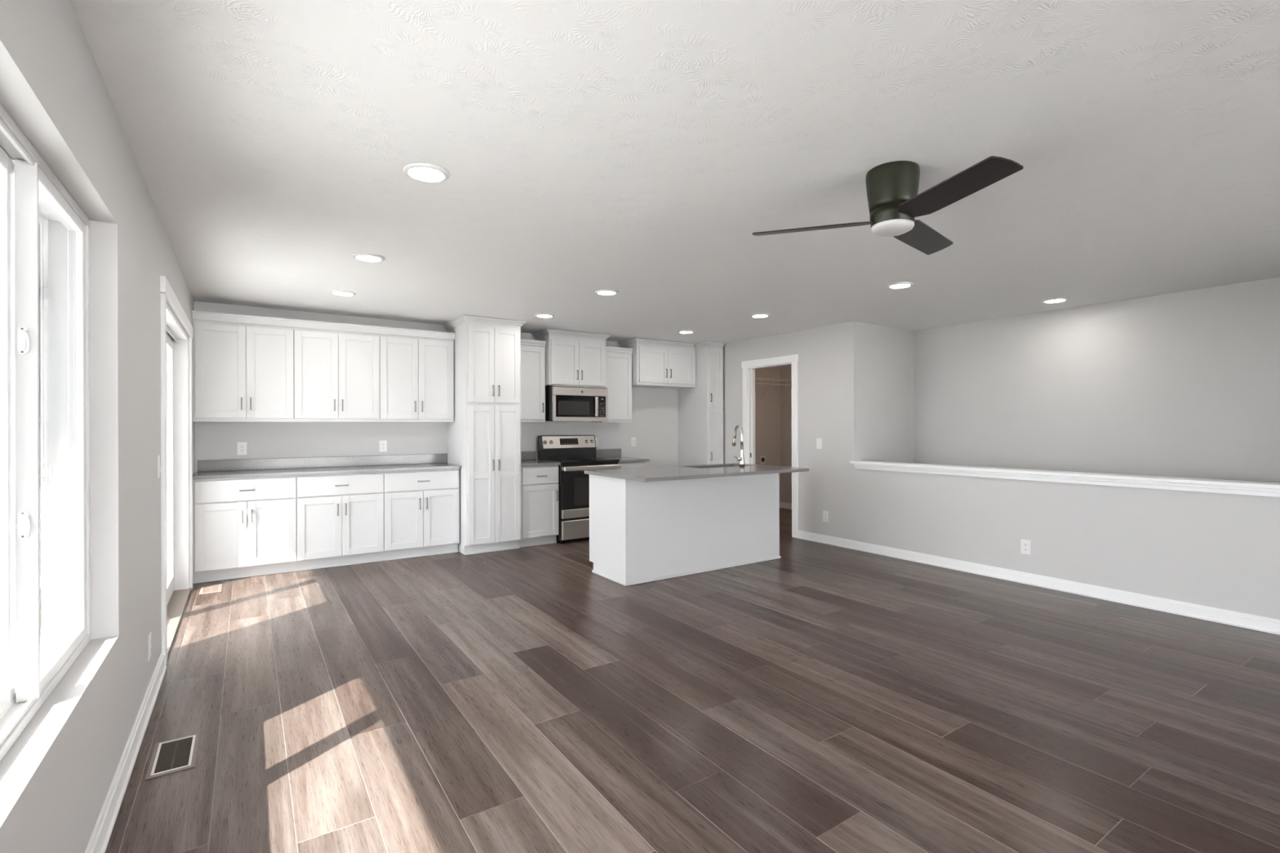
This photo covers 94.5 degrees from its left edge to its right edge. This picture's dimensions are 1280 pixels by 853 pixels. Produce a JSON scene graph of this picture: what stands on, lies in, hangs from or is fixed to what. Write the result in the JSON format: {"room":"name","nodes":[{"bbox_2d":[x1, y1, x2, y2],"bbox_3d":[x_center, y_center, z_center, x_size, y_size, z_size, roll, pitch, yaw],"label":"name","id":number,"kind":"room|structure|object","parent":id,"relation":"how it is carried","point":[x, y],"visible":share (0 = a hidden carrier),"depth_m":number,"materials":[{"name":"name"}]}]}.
{"room":"open-plan living kitchen","nodes":[
{"label":"open-plan living kitchen","id":0,"kind":"room"},
{"bbox_2d":[0,0,195,852],"bbox_3d":[-1.006,0.140,0.598,0.225,2.610,11.710,0,0,-34],"label":"wall","id":1,"kind":"structure","parent":0,"point":[56,777],"depth_m":2.11,"materials":[{"name":"paint"}]},
{"bbox_2d":[0,102,90,761],"bbox_3d":[-1.349,0.011,1.062,0.129,1.514,2.483,0,0,-34],"label":"window","id":2,"kind":"structure","parent":1,"relation":"in","point":[45,448],"depth_m":1.60,"materials":[{"name":"white plastic"}]},
{"bbox_2d":[84,652,166,852],"bbox_3d":[-0.192,1.276,-0.397,0.024,0.092,8.755,0,0,-34],"label":"baseboard","id":3,"kind":"structure","parent":1,"relation":"attached to","point":[98,842],"depth_m":2.19,"materials":[{"name":"white wood"}]},
{"bbox_2d":[147,631,151,661],"bbox_3d":[-2.354,1.056,2.840,0.008,0.120,0.076,0,0,-34],"label":"wall outlet","id":4,"kind":"object","parent":1,"relation":"attached to","point":[149,634],"visible":1,"depth_m":2.83,"materials":[{"name":"white plastic"}]},
{"bbox_2d":[157,455,160,478],"bbox_3d":[-2.558,0.214,3.145,0.010,0.120,0.076,0,0,-34],"label":"wall switch","id":5,"kind":"object","parent":1,"relation":"attached to","point":[158,456],"visible":1,"depth_m":3.13,"materials":[{"name":"white plastic"}]},
{"bbox_2d":[160,275,193,665],"bbox_3d":[-3.165,0.253,4.071,0.024,2.155,2.006,0,0,-34],"label":"trim","id":6,"kind":"structure","parent":1,"relation":"attached to","point":[167,295],"depth_m":3.27,"materials":[{"name":"white wood"}]},
{"bbox_2d":[166,302,191,657],"bbox_3d":[-3.264,0.301,4.005,0.237,2.069,1.806,0,0,-34],"label":"door","id":7,"kind":"structure","parent":1,"relation":"in","point":[179,590],"depth_m":4.74,"materials":[{"name":"white plastic"}]},
{"bbox_2d":[194,301,781,502],"bbox_3d":[-0.853,0.139,7.610,7.795,2.610,0.200,0,0,-34],"label":"wall","id":8,"kind":"structure","parent":0,"point":[654,424],"depth_m":6.47,"materials":[{"name":"paint"}]},
{"bbox_2d":[236,442,246,454],"bbox_3d":[-3.745,0.207,5.562,0.076,0.120,0.008,0,0,-34],"label":"wall outlet","id":9,"kind":"object","parent":8,"relation":"attached to","point":[242,446],"visible":1,"depth_m":5.56,"materials":[{"name":"white plastic"}]},
{"bbox_2d":[192,319,293,422],"bbox_3d":[-3.634,-0.498,5.439,0.759,0.910,0.337,0,0,-34],"label":"upper cabinet","id":10,"kind":"object","parent":8,"relation":"attached to","point":[242,372],"visible":0.99,"depth_m":5.31,"materials":[{"name":"white wood"}]},
{"bbox_2d":[191,310,455,339],"bbox_3d":[-2.938,-0.967,5.742,2.256,0.070,0.066,0,0,-34],"label":"crown molding","id":11,"kind":"structure","parent":10,"relation":"attached to","point":[196,315],"depth_m":5.62,"materials":[{"name":"white wood"}]},
{"bbox_2d":[197,453,447,471],"bbox_3d":[-3.089,0.357,5.991,2.237,0.106,0.019,0,0,-34],"label":"backsplash","id":12,"kind":"structure","parent":8,"relation":"attached to","point":[211,465],"depth_m":5.88,"materials":[{"name":"grey stone"}]},
{"bbox_2d":[293,327,379,422],"bbox_3d":[-3.006,-0.500,5.856,0.748,0.910,0.337,0,0,-34],"label":"upper cabinet","id":13,"kind":"object","parent":8,"relation":"attached to","point":[336,373],"visible":1,"depth_m":5.73,"materials":[{"name":"white wood"}]},
{"bbox_2d":[379,440,386,452],"bbox_3d":[-2.714,0.208,6.248,0.076,0.120,0.008,0,0,-34],"label":"wall outlet","id":14,"kind":"object","parent":8,"relation":"attached to","point":[383,444],"visible":1,"depth_m":6.25,"materials":[{"name":"white plastic"}]},
{"bbox_2d":[379,333,453,422],"bbox_3d":[-2.384,-0.501,6.270,0.746,0.910,0.337,0,0,-34],"label":"upper cabinet","id":15,"kind":"object","parent":8,"relation":"attached to","point":[416,374],"visible":0.99,"depth_m":6.14,"materials":[{"name":"white wood"}]},
{"bbox_2d":[520,451,536,460],"bbox_3d":[-1.462,0.353,7.072,0.465,0.106,0.019,0,0,-34],"label":"backsplash","id":16,"kind":"structure","parent":8,"relation":"attached to","point":[525,455],"depth_m":7.14,"materials":[{"name":"grey stone"}]},
{"bbox_2d":[520,338,546,422],"bbox_3d":[-1.377,-0.527,6.940,0.462,0.955,0.337,0,0,-34],"label":"upper cabinet","id":17,"kind":"object","parent":8,"relation":"attached to","point":[532,352],"visible":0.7,"depth_m":6.87,"materials":[{"name":"white wood"}]},
{"bbox_2d":[532,328,610,386],"bbox_3d":[-0.835,-0.807,7.240,0.858,0.639,0.437,0,0,-34],"label":"upper cabinet","id":18,"kind":"object","parent":8,"relation":"attached to","point":[572,358],"visible":0.98,"depth_m":7.05,"materials":[{"name":"white wood"}]},
{"bbox_2d":[545,385,608,421],"bbox_3d":[-0.814,-0.272,7.229,0.740,0.421,0.476,0,0,-34],"label":"microwave","id":19,"kind":"object","parent":18,"relation":"attached to","point":[562,402],"visible":0.98,"depth_m":7.02,"materials":[{"name":"silver metal"}]},
{"bbox_2d":[595,437,598,447],"bbox_3d":[-0.576,0.206,7.669,0.076,0.120,0.008,0,0,-34],"label":"wall outlet","id":20,"kind":"object","parent":8,"relation":"attached to","point":[596,438],"visible":0.51,"depth_m":7.68,"materials":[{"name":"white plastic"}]},
{"bbox_2d":[595,448,621,457],"bbox_3d":[-0.439,0.350,7.752,0.450,0.106,0.019,0,0,-34],"label":"backsplash","id":21,"kind":"structure","parent":8,"relation":"attached to","point":[599,452],"depth_m":7.76,"materials":[{"name":"grey stone"}]},
{"bbox_2d":[591,346,632,422],"bbox_3d":[-0.355,-0.530,7.619,0.444,0.955,0.337,0,0,-34],"label":"upper cabinet","id":22,"kind":"object","parent":8,"relation":"attached to","point":[618,359],"visible":0.52,"depth_m":7.52,"materials":[{"name":"white wood"}]},
{"bbox_2d":[631,437,635,446],"bbox_3d":[-0.084,0.207,7.996,0.076,0.120,0.008,0,0,-34],"label":"wall outlet","id":23,"kind":"object","parent":8,"relation":"attached to","point":[633,439],"visible":1,"depth_m":7.99,"materials":[{"name":"white plastic"}]},
{"bbox_2d":[617,337,695,388],"bbox_3d":[0.243,-0.829,7.951,1.004,0.590,0.447,0,0,-34],"label":"upper cabinet","id":24,"kind":"object","parent":8,"relation":"attached to","point":[660,364],"visible":1,"depth_m":7.77,"materials":[{"name":"white wood"}]},
{"bbox_2d":[760,455,764,463],"bbox_3d":[1.942,0.526,9.336,0.110,0.120,0.018,0,0,-34],"label":"dryer outlet","id":25,"kind":"object","parent":8,"relation":"attached to","point":[762,458],"visible":1,"depth_m":9.32,"materials":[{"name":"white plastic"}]},
{"bbox_2d":[755,377,791,400],"bbox_3d":[1.676,-0.566,8.982,1.640,0.335,0.316,0,0,-34],"label":"wire shelf","id":26,"kind":"object","parent":8,"relation":"attached to","point":[756,378],"visible":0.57,"depth_m":9.14,"materials":[{"name":"white metal"}]},
{"bbox_2d":[69,0,1279,343],"bbox_3d":[2.227,-1.183,2.750,8.040,0.125,11.710,0,0,-34],"label":"ceiling","id":27,"kind":"structure","parent":0,"point":[638,149],"depth_m":2.42,"materials":[{"name":"white paint"}]},
{"bbox_2d":[329,289,355,296],"bbox_3d":[-2.530,-1.133,5.033,0.200,0.012,0.200,0,0,-34],"label":"recessed light","id":28,"kind":"object","parent":27,"relation":"in","point":[338,292],"visible":1,"depth_m":5.01,"materials":[{"name":"white plastic"}]},
{"bbox_2d":[351,253,384,262],"bbox_3d":[-1.828,-1.135,3.980,0.200,0.012,0.200,0,0,-34],"label":"recessed light","id":29,"kind":"object","parent":27,"relation":"in","point":[367,257],"visible":1,"depth_m":3.95,"materials":[{"name":"white plastic"}]},
{"bbox_2d":[402,162,449,182],"bbox_3d":[-0.961,-1.138,2.660,0.200,0.012,0.200,0,0,-34],"label":"recessed light","id":30,"kind":"object","parent":27,"relation":"in","point":[420,171],"visible":1,"depth_m":2.64,"materials":[{"name":"white plastic"}]},
{"bbox_2d":[534,313,554,318],"bbox_3d":[-0.973,-1.128,6.032,0.200,0.012,0.200,0,0,-34],"label":"recessed light","id":31,"kind":"object","parent":27,"relation":"in","point":[539,315],"visible":1,"depth_m":5.99,"materials":[{"name":"white plastic"}]},
{"bbox_2d":[595,288,617,295],"bbox_3d":[-0.282,-1.130,4.990,0.200,0.012,0.200,0,0,-34],"label":"recessed light","id":32,"kind":"object","parent":27,"relation":"in","point":[603,291],"visible":1,"depth_m":4.96,"materials":[{"name":"white plastic"}]},
{"bbox_2d":[677,330,694,333],"bbox_3d":[0.548,-1.124,7.037,0.200,0.012,0.200,0,0,-34],"label":"recessed light","id":33,"kind":"object","parent":27,"relation":"in","point":[679,331],"visible":1,"depth_m":6.99,"materials":[{"name":"white plastic"}]},
{"bbox_2d":[750,313,769,318],"bbox_3d":[1.224,-1.126,6.021,0.200,0.012,0.200,0,0,-34],"label":"recessed light","id":34,"kind":"object","parent":27,"relation":"in","point":[757,315],"visible":1,"depth_m":5.98,"materials":[{"name":"white plastic"}]},
{"bbox_2d":[752,155,1023,254],"bbox_3d":[1.228,-1.003,2.656,1.038,0.276,1.102,0,0,-34],"label":"ceiling fan","id":35,"kind":"object","parent":27,"relation":"hanging from","point":[894,202],"visible":1,"depth_m":2.55,"materials":[{"name":"brown metal"}]},
{"bbox_2d":[886,281,913,288],"bbox_3d":[2.084,-1.128,4.736,0.200,0.012,0.200,0,0,-34],"label":"recessed light","id":36,"kind":"object","parent":27,"relation":"in","point":[904,284],"visible":1,"depth_m":4.70,"materials":[{"name":"white plastic"}]},
{"bbox_2d":[1041,297,1068,303],"bbox_3d":[3.712,-1.125,5.286,0.200,0.012,0.200,0,0,-34],"label":"recessed light","id":37,"kind":"object","parent":27,"relation":"in","point":[1054,300],"visible":1,"depth_m":5.26,"materials":[{"name":"white plastic"}]},
{"bbox_2d":[105,507,1279,852],"bbox_3d":[2.241,1.375,2.754,7.625,0.120,11.310,0,0,-34],"label":"floor","id":38,"kind":"structure","parent":0,"point":[817,697],"depth_m":2.70,"materials":[{"name":"brown wood"}]},
{"bbox_2d":[145,733,199,779],"bbox_3d":[-1.877,1.323,2.384,0.150,0.006,0.303,0,0,-34],"label":"floor vent","id":39,"kind":"object","parent":38,"relation":"in","point":[178,754],"visible":1,"depth_m":2.37,"materials":[{"name":"white plastic"}]},
{"bbox_2d":[199,583,222,595],"bbox_3d":[-3.505,1.328,4.830,0.145,0.006,0.280,0,0,-34],"label":"floor vent","id":40,"kind":"object","parent":38,"relation":"in","point":[215,588],"visible":1,"depth_m":4.82,"materials":[{"name":"grey metal"}]},
{"bbox_2d":[192,475,296,583],"bbox_3d":[-3.572,0.887,5.358,0.765,0.888,0.537,0,0,-34],"label":"base cabinet","id":41,"kind":"object","parent":38,"relation":"on","point":[242,527],"visible":0.94,"depth_m":5.15,"materials":[{"name":"white wood"}]},
{"bbox_2d":[192,462,461,479],"bbox_3d":[-2.952,0.425,5.770,2.258,0.030,0.537,0,0,-34],"label":"countertop","id":42,"kind":"structure","parent":41,"relation":"on","point":[306,471],"depth_m":5.55,"materials":[{"name":"grey stone"}]},
{"bbox_2d":[296,471,383,571],"bbox_3d":[-2.945,0.885,5.774,0.741,0.888,0.537,0,0,-34],"label":"base cabinet","id":43,"kind":"object","parent":38,"relation":"on","point":[340,517],"visible":0.98,"depth_m":5.57,"materials":[{"name":"white wood"}]},
{"bbox_2d":[382,468,459,560],"bbox_3d":[-2.326,0.883,6.186,0.744,0.888,0.537,0,0,-34],"label":"base cabinet","id":44,"kind":"object","parent":38,"relation":"on","point":[421,508],"visible":0.99,"depth_m":5.98,"materials":[{"name":"white wood"}]},
{"bbox_2d":[443,315,526,555],"bbox_3d":[-1.708,0.098,6.481,0.688,2.456,0.732,0,0,-34],"label":"pantry cabinet","id":45,"kind":"object","parent":38,"relation":"on","point":[484,435],"visible":0.98,"depth_m":6.20,"materials":[{"name":"white wood"}]},
{"bbox_2d":[519,465,558,547],"bbox_3d":[-1.276,0.880,6.794,0.460,0.888,0.687,0,0,-34],"label":"base cabinet","id":46,"kind":"object","parent":38,"relation":"on","point":[539,484],"visible":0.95,"depth_m":6.54,"materials":[{"name":"white wood"}]},
{"bbox_2d":[520,459,560,466],"bbox_3d":[-1.274,0.420,6.793,0.467,0.030,0.691,0,0,-34],"label":"countertop","id":47,"kind":"structure","parent":46,"relation":"on","point":[531,462],"depth_m":6.58,"materials":[{"name":"grey stone"}]},
{"bbox_2d":[537,435,621,543],"bbox_3d":[-0.726,0.716,7.084,0.762,1.214,0.715,0,0,-34],"label":"range","id":48,"kind":"object","parent":38,"relation":"on","point":[576,454],"visible":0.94,"depth_m":6.79,"materials":[{"name":"black"}]},
{"bbox_2d":[539,457,619,463],"bbox_3d":[-0.725,0.406,7.082,0.762,0.026,0.600,0,0,-34],"label":"cooktop","id":49,"kind":"object","parent":48,"relation":"in","point":[562,460],"depth_m":6.97,"materials":[{"name":"black glass"}]},
{"bbox_2d":[617,461,645,468],"bbox_3d":[-0.265,0.877,7.466,0.416,0.888,0.687,0,0,-34],"label":"base cabinet","id":50,"kind":"object","parent":38,"relation":"on","point":[627,464],"visible":0.02,"depth_m":7.21,"materials":[{"name":"white"}]},
{"bbox_2d":[597,457,649,462],"bbox_3d":[-0.256,0.417,7.470,0.447,0.030,0.691,0,0,-34],"label":"countertop","id":51,"kind":"structure","parent":50,"relation":"on","point":[622,460],"depth_m":7.27,"materials":[{"name":"grey stone"}]},
{"bbox_2d":[589,473,781,586],"bbox_3d":[0.467,0.875,5.660,1.838,0.888,0.636,0,0,-34],"label":"kitchen island","id":52,"kind":"object","parent":38,"relation":"on","point":[640,532],"visible":0.82,"depth_m":5.26,"materials":[{"name":"white"}]},
{"bbox_2d":[584,462,808,482],"bbox_3d":[0.550,0.415,5.529,1.888,0.030,1.000,0,0,-34],"label":"island countertop","id":53,"kind":"structure","parent":52,"relation":"on","point":[699,471],"depth_m":5.29,"materials":[{"name":"grey stone"}]},
{"bbox_2d":[732,424,744,466],"bbox_3d":[0.981,0.189,5.897,0.124,0.418,0.274,0,0,8],"label":"faucet","id":54,"kind":"object","parent":53,"relation":"on","point":[741,459],"visible":1,"depth_m":5.84,"materials":[{"name":"silver metal"}]},
{"bbox_2d":[677,342,724,466],"bbox_3d":[0.829,0.098,8.191,0.321,2.440,0.692,0,0,-34],"label":"pantry cabinet","id":55,"kind":"object","parent":38,"relation":"on","point":[700,411],"visible":0.67,"depth_m":7.98,"materials":[{"name":"white wood"}]},
{"bbox_2d":[780,364,791,503],"bbox_3d":[3.048,0.068,8.529,0.120,2.490,2.590,0,0,-34],"label":"wall","id":56,"kind":"structure","parent":0,"point":[785,371],"depth_m":9.47,"materials":[{"name":"paint"}]},
{"bbox_2d":[779,502,791,509],"bbox_3d":[2.307,1.269,8.033,1.670,0.092,2.590,0,0,-34],"label":"baseboard","id":57,"kind":"structure","parent":56,"relation":"attached to","point":[782,504],"depth_m":9.47,"materials":[{"name":"white"}]},
{"bbox_2d":[860,322,914,462],"bbox_3d":[2.818,1.418,6.749,1.100,5.190,0.115,0,0,-34],"label":"wall","id":58,"kind":"structure","parent":0,"point":[886,353],"depth_m":6.66,"materials":[{"name":"paint"}]},
{"bbox_2d":[722,320,1279,619],"bbox_3d":[3.974,0.125,3.908,0.115,2.610,11.310,0,0,-34],"label":"wall","id":59,"kind":"structure","parent":0,"point":[1216,550],"depth_m":5.02,"materials":[{"name":"paint"}]},
{"bbox_2d":[741,354,798,537],"bbox_3d":[1.659,0.233,7.391,0.163,2.167,0.940,0,0,-34],"label":"door frame","id":60,"kind":"structure","parent":59,"relation":"in","point":[748,367],"depth_m":7.43,"materials":[{"name":"white wood"}]},
{"bbox_2d":[816,438,822,448],"bbox_3d":[2.034,0.196,6.713,0.010,0.120,0.076,0,0,-34],"label":"wall switch","id":61,"kind":"object","parent":59,"relation":"attached to","point":[819,441],"visible":1,"depth_m":6.71,"materials":[{"name":"white plastic"}]},
{"bbox_2d":[822,511,828,522],"bbox_3d":[2.086,1.010,6.641,0.008,0.120,0.076,0,0,-34],"label":"wall outlet","id":62,"kind":"object","parent":59,"relation":"attached to","point":[825,513],"visible":1,"depth_m":6.64,"materials":[{"name":"white plastic"}]},
{"bbox_2d":[1020,539,1031,555],"bbox_3d":[3.220,1.006,4.934,0.008,0.120,0.076,0,0,-34],"label":"wall outlet","id":63,"kind":"object","parent":59,"relation":"attached to","point":[1025,544],"visible":1,"depth_m":4.93,"materials":[{"name":"white plastic"}]},
{"bbox_2d":[797,530,1279,635],"bbox_3d":[4.455,1.262,3.064,0.024,0.092,9.375,0,0,-34],"label":"baseboard","id":64,"kind":"structure","parent":59,"relation":"attached to","point":[1261,624],"depth_m":4.64,"materials":[{"name":"white wood"}]},
{"bbox_2d":[849,460,1279,497],"bbox_3d":[3.526,0.406,4.576,0.213,0.079,4.320,0,0,-34],"label":"trim","id":65,"kind":"structure","parent":59,"relation":"attached to","point":[1202,485],"depth_m":4.52,"materials":[{"name":"white wood"}]},
{"bbox_2d":[913,277,1279,482],"bbox_3d":[5.657,1.410,3.401,0.120,5.190,8.605,0,0,-34],"label":"wall","id":66,"kind":"structure","parent":0,"point":[1186,384],"depth_m":5.34,"materials":[{"name":"paint"}]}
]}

